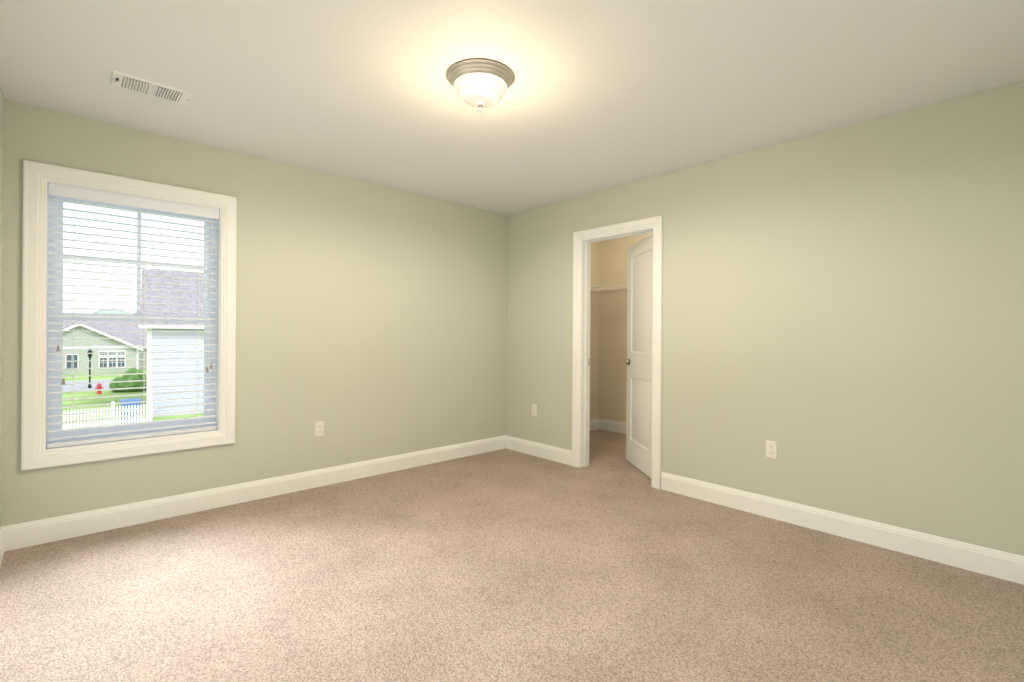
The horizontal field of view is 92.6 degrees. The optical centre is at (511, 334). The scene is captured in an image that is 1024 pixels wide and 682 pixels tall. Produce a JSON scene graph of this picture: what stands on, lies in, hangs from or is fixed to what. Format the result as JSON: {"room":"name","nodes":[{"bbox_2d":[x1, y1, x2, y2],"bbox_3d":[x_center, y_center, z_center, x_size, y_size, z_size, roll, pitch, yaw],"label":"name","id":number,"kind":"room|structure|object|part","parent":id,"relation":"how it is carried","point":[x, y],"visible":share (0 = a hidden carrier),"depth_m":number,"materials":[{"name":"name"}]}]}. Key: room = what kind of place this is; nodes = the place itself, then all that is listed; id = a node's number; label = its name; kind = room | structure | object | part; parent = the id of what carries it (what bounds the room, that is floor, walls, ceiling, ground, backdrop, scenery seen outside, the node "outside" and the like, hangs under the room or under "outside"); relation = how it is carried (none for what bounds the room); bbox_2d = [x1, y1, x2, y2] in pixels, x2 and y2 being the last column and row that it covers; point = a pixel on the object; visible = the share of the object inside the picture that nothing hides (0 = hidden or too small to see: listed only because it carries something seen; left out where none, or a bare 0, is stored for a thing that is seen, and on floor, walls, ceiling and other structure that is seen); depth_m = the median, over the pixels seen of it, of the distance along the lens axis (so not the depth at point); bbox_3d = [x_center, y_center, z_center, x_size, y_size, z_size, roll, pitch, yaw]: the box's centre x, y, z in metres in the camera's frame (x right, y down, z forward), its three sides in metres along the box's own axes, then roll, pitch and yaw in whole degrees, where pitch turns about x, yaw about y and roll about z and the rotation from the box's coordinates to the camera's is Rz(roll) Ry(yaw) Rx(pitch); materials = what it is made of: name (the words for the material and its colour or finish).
{"room":"empty bedroom","nodes":[
{"label":"empty bedroom","id":0,"kind":"room"},
{"bbox_2d":[0,84,3,528],"bbox_3d":[-1.394,-0.040,1.061,0.150,2.440,4.150,0,0,-43],"label":"wall","id":1,"kind":"structure","parent":0,"point":[1,190],"depth_m":2.58,"materials":[{"name":"green paint"}]},
{"bbox_2d":[0,526,7,566],"bbox_3d":[-1.392,1.114,1.172,0.014,0.133,4.000,0,0,-43],"label":"baseboard","id":2,"kind":"structure","parent":1,"relation":"attached to","point":[4,530],"depth_m":2.60,"materials":[{"name":"white paint"}]},
{"bbox_2d":[1,99,601,526],"bbox_3d":[-0.934,-0.036,4.411,5.370,2.440,0.150,0,0,-43],"label":"wall","id":3,"kind":"structure","parent":0,"point":[371,321],"depth_m":3.75,"materials":[{"name":"green paint"}]},
{"bbox_2d":[21,160,236,470],"bbox_3d":[-2.348,-0.101,3.087,1.047,1.702,0.176,0,0,-43],"label":"window","id":4,"kind":"structure","parent":3,"relation":"in","point":[36,177],"depth_m":2.91,"materials":[{"name":"white paint"}]},
{"bbox_2d":[47,183,218,447],"bbox_3d":[-2.329,-0.103,3.066,0.843,1.498,0.068,0,0,-43],"label":"window blinds","id":5,"kind":"object","parent":4,"relation":"attached to","point":[74,193],"visible":1,"depth_m":3.03,"materials":[{"name":"white plastic"}]},
{"bbox_2d":[8,436,503,550],"bbox_3d":[-1.393,1.114,3.883,3.630,0.133,0.014,0,0,-43],"label":"baseboard","id":6,"kind":"structure","parent":3,"relation":"attached to","point":[21,535],"depth_m":3.32,"materials":[{"name":"white paint"}]},
{"bbox_2d":[315,421,323,436],"bbox_3d":[-1.492,0.735,3.793,0.070,0.114,0.008,0,0,-43],"label":"electrical outlet","id":7,"kind":"object","parent":3,"relation":"attached to","point":[319,428],"visible":1,"depth_m":3.79,"materials":[{"name":"white plastic"}]},
{"bbox_2d":[590,418,598,430],"bbox_3d":[0.558,1.127,5.683,1.440,0.133,0.014,0,0,-43],"label":"baseboard","id":8,"kind":"structure","parent":3,"relation":"attached to","point":[594,424],"depth_m":6.11,"materials":[{"name":"white paint"}]},
{"bbox_2d":[590,285,604,292],"bbox_3d":[0.561,-0.404,5.473,1.140,0.317,0.313,0,0,-43],"label":"wire closet shelf","id":9,"kind":"object","parent":3,"relation":"attached to","point":[599,289],"depth_m":5.77,"materials":[{"name":"white metal"}]},
{"bbox_2d":[0,429,1023,681],"bbox_3d":[0.527,1.254,2.944,5.540,0.120,4.300,0,0,-43],"label":"floor","id":10,"kind":"structure","parent":0,"point":[608,563],"depth_m":2.24,"materials":[{"name":"beige carpet"}]},
{"bbox_2d":[0,0,1023,214],"bbox_3d":[0.545,-1.306,2.944,5.540,0.120,4.300,0,0,-43],"label":"ceiling","id":11,"kind":"structure","parent":0,"point":[599,95],"depth_m":2.36,"materials":[{"name":"white paint"}]},
{"bbox_2d":[110,70,192,104],"bbox_3d":[-1.851,-1.254,2.516,0.330,0.018,0.180,0,0,-43],"label":"ceiling vent","id":12,"kind":"object","parent":11,"relation":"in","point":[142,86],"visible":1,"depth_m":2.49,"materials":[{"name":"white metal"}]},
{"bbox_2d":[446,59,513,111],"bbox_3d":[-0.154,-1.167,2.381,0.329,0.168,0.329,0,0,-43],"label":"ceiling light","id":13,"kind":"object","parent":11,"relation":"attached to","point":[475,89],"depth_m":2.30,"materials":[{"name":"white glass"}]},
{"bbox_3d":[-0.154,-1.167,2.381,0.329,0.168,0.329,0,0,-43],"label":"ceiling light base","id":14,"kind":"part","parent":13,"relation":"part of","materials":[{"name":"silver metal"}]},
{"bbox_2d":[598,233,652,422],"bbox_3d":[1.930,-0.017,5.407,0.150,2.440,2.570,0,0,-43],"label":"wall","id":15,"kind":"structure","parent":0,"point":[608,358],"depth_m":6.03,"materials":[{"name":"beige paint"}]},
{"bbox_2d":[599,419,625,433],"bbox_3d":[1.872,1.137,5.340,0.014,0.133,2.300,0,0,-43],"label":"baseboard","id":16,"kind":"structure","parent":15,"relation":"attached to","point":[609,425],"depth_m":6.02,"materials":[{"name":"white paint"}]},
{"bbox_2d":[605,285,626,314],"bbox_3d":[1.768,-0.397,5.240,0.319,0.321,2.293,0,0,-43],"label":"wire closet shelf","id":17,"kind":"object","parent":15,"relation":"attached to","point":[612,288],"depth_m":5.71,"materials":[{"name":"white metal"}]},
{"bbox_2d":[506,80,1023,555],"bbox_3d":[1.395,-0.020,3.635,0.120,2.440,4.150,0,0,-43],"label":"wall","id":18,"kind":"structure","parent":0,"point":[843,317],"depth_m":2.93,"materials":[{"name":"green paint"}]},
{"bbox_2d":[532,404,536,415],"bbox_3d":[0.217,0.747,4.811,0.008,0.114,0.070,0,0,-43],"label":"electrical outlet","id":19,"kind":"object","parent":18,"relation":"attached to","point":[534,409],"visible":1,"depth_m":4.80,"materials":[{"name":"white plastic"}]},
{"bbox_2d":[504,435,571,465],"bbox_3d":[0.254,1.125,4.764,0.014,0.133,0.871,0,0,-43],"label":"baseboard","id":20,"kind":"structure","parent":18,"relation":"attached to","point":[560,455],"depth_m":4.75,"materials":[{"name":"white paint"}]},
{"bbox_2d":[572,215,662,488],"bbox_3d":[0.900,0.137,4.152,0.148,2.118,0.890,0,0,-43],"label":"door frame","id":21,"kind":"structure","parent":18,"relation":"attached to","point":[655,223],"depth_m":4.38,"materials":[{"name":"white paint"}]},
{"bbox_2d":[625,234,652,477],"bbox_3d":[1.143,0.181,4.288,0.105,2.014,0.718,0,0,-6],"label":"closet door","id":22,"kind":"structure","parent":18,"relation":"in","point":[638,361],"depth_m":4.30,"materials":[{"name":"white paint"}]},
{"bbox_2d":[766,440,776,458],"bbox_3d":[1.699,0.757,3.205,0.008,0.114,0.070,0,0,-43],"label":"electrical outlet","id":23,"kind":"object","parent":18,"relation":"attached to","point":[771,449],"visible":1,"depth_m":3.20,"materials":[{"name":"white plastic"}]},
{"bbox_2d":[661,472,1023,584],"bbox_3d":[1.890,1.137,2.991,0.014,0.133,2.161,0,0,-43],"label":"baseboard","id":24,"kind":"structure","parent":18,"relation":"attached to","point":[986,561],"depth_m":2.83,"materials":[{"name":"white paint"}]},
{"label":"outside","id":25,"kind":"structure","parent":0,"visible":0},
{"bbox_2d":[62,370,203,428],"bbox_3d":[-89.262,3.717,101.760,300.000,0.300,257.000,0,0,-43],"label":"lawn","id":26,"kind":"structure","parent":25,"point":[68,395],"depth_m":29.66,"materials":[{"name":"green plant"}]},
{"bbox_2d":[62,379,112,390],"bbox_3d":[-31.551,3.945,39.219,300.000,0.050,9.200,0,0,-43],"label":"road","id":27,"kind":"structure","parent":26,"relation":"on","point":[77,386],"depth_m":37.46,"materials":[{"name":"grey asphalt"}]},
{"bbox_2d":[87,349,92,387],"bbox_3d":[-30.859,2.500,35.766,0.360,2.950,0.360,0,0,-43],"label":"lamp post","id":28,"kind":"object","parent":26,"relation":"on","point":[89,356],"depth_m":35.72,"materials":[{"name":"black metal"}]},
{"bbox_2d":[95,383,102,393],"bbox_3d":[-27.627,3.607,32.742,0.400,0.780,0.360,0,0,-43],"label":"fire hydrant","id":29,"kind":"object","parent":26,"relation":"on","point":[99,385],"depth_m":32.67,"materials":[{"name":"red metal"}]},
{"bbox_2d":[62,326,136,374],"bbox_3d":[-44.840,1.387,50.616,9.100,4.980,8.000,0,0,-43],"label":"house","id":30,"kind":"structure","parent":26,"relation":"on","point":[89,333],"depth_m":48.31,"materials":[{"name":"green"}]},
{"bbox_2d":[66,352,124,367],"bbox_3d":[-44.982,2.526,47.075,11.900,1.600,3.016,0,0,-43],"label":"glazing","id":31,"kind":"object","parent":30,"relation":"attached to","point":[70,364],"depth_m":48.82,"materials":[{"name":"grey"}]},
{"bbox_2d":[63,324,146,368],"bbox_3d":[-44.219,1.381,46.699,22.100,5.000,4.600,0,0,-43],"label":"trim","id":32,"kind":"structure","parent":30,"relation":"attached to","point":[110,336],"depth_m":49.01,"materials":[{"name":"white"}]},
{"bbox_2d":[62,399,151,428],"bbox_3d":[-19.450,3.464,19.127,8.750,1.180,0.140,0,0,-43],"label":"picket","id":33,"kind":"object","parent":26,"relation":"on","point":[107,422],"depth_m":21.07,"materials":[{"name":"white wood"}]},
{"bbox_2d":[92,308,132,314],"bbox_3d":[-91.918,-2.018,123.234,213.710,12.092,25.056,0,0,-43],"label":"trees","id":34,"kind":"object","parent":26,"relation":"on","point":[110,312],"depth_m":116.10,"materials":[{"name":"green plant"}]},
{"bbox_2d":[109,368,146,391],"bbox_3d":[-26.424,3.256,34.276,2.763,1.857,1.699,0,0,-43],"label":"bush","id":35,"kind":"object","parent":26,"relation":"on","point":[128,378],"depth_m":33.67,"materials":[{"name":"green plant"}]},
{"bbox_2d":[120,398,140,423],"bbox_3d":[-17.556,3.538,22.507,0.720,1.060,0.858,0,0,-43],"label":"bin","id":36,"kind":"object","parent":26,"relation":"on","point":[130,400],"depth_m":22.25,"materials":[{"name":"blue plastic"}]},
{"bbox_2d":[138,348,146,369],"bbox_3d":[-49.507,1.169,52.431,21.500,5.350,11.000,0,0,-43],"label":"house","id":37,"kind":"structure","parent":26,"relation":"on","point":[140,362],"depth_m":53.36,"materials":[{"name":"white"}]},
{"bbox_2d":[63,320,146,348],"bbox_3d":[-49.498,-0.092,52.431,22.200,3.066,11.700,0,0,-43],"label":"roof","id":38,"kind":"structure","parent":37,"relation":"on","point":[108,327],"depth_m":54.44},
{"bbox_2d":[151,328,203,416],"bbox_3d":[-15.525,0.282,31.762,13.000,7.600,10.000,0,0,-36],"label":"house","id":39,"kind":"structure","parent":26,"relation":"on","point":[175,369],"depth_m":24.59,"materials":[{"name":"grey"}]},
{"bbox_2d":[139,325,203,417],"bbox_3d":[-12.502,1.793,27.662,13.700,4.620,0.520,0,0,-37],"label":"trim","id":40,"kind":"object","parent":39,"relation":"attached to","point":[149,355],"depth_m":23.90,"materials":[{"name":"white"}]},
{"bbox_2d":[140,269,203,324],"bbox_3d":[-15.509,-1.988,31.762,13.600,3.300,10.600,0,0,-37],"label":"roof","id":41,"kind":"object","parent":39,"relation":"on","point":[168,293],"depth_m":26.44,"materials":[{"name":"grey"}]}
]}

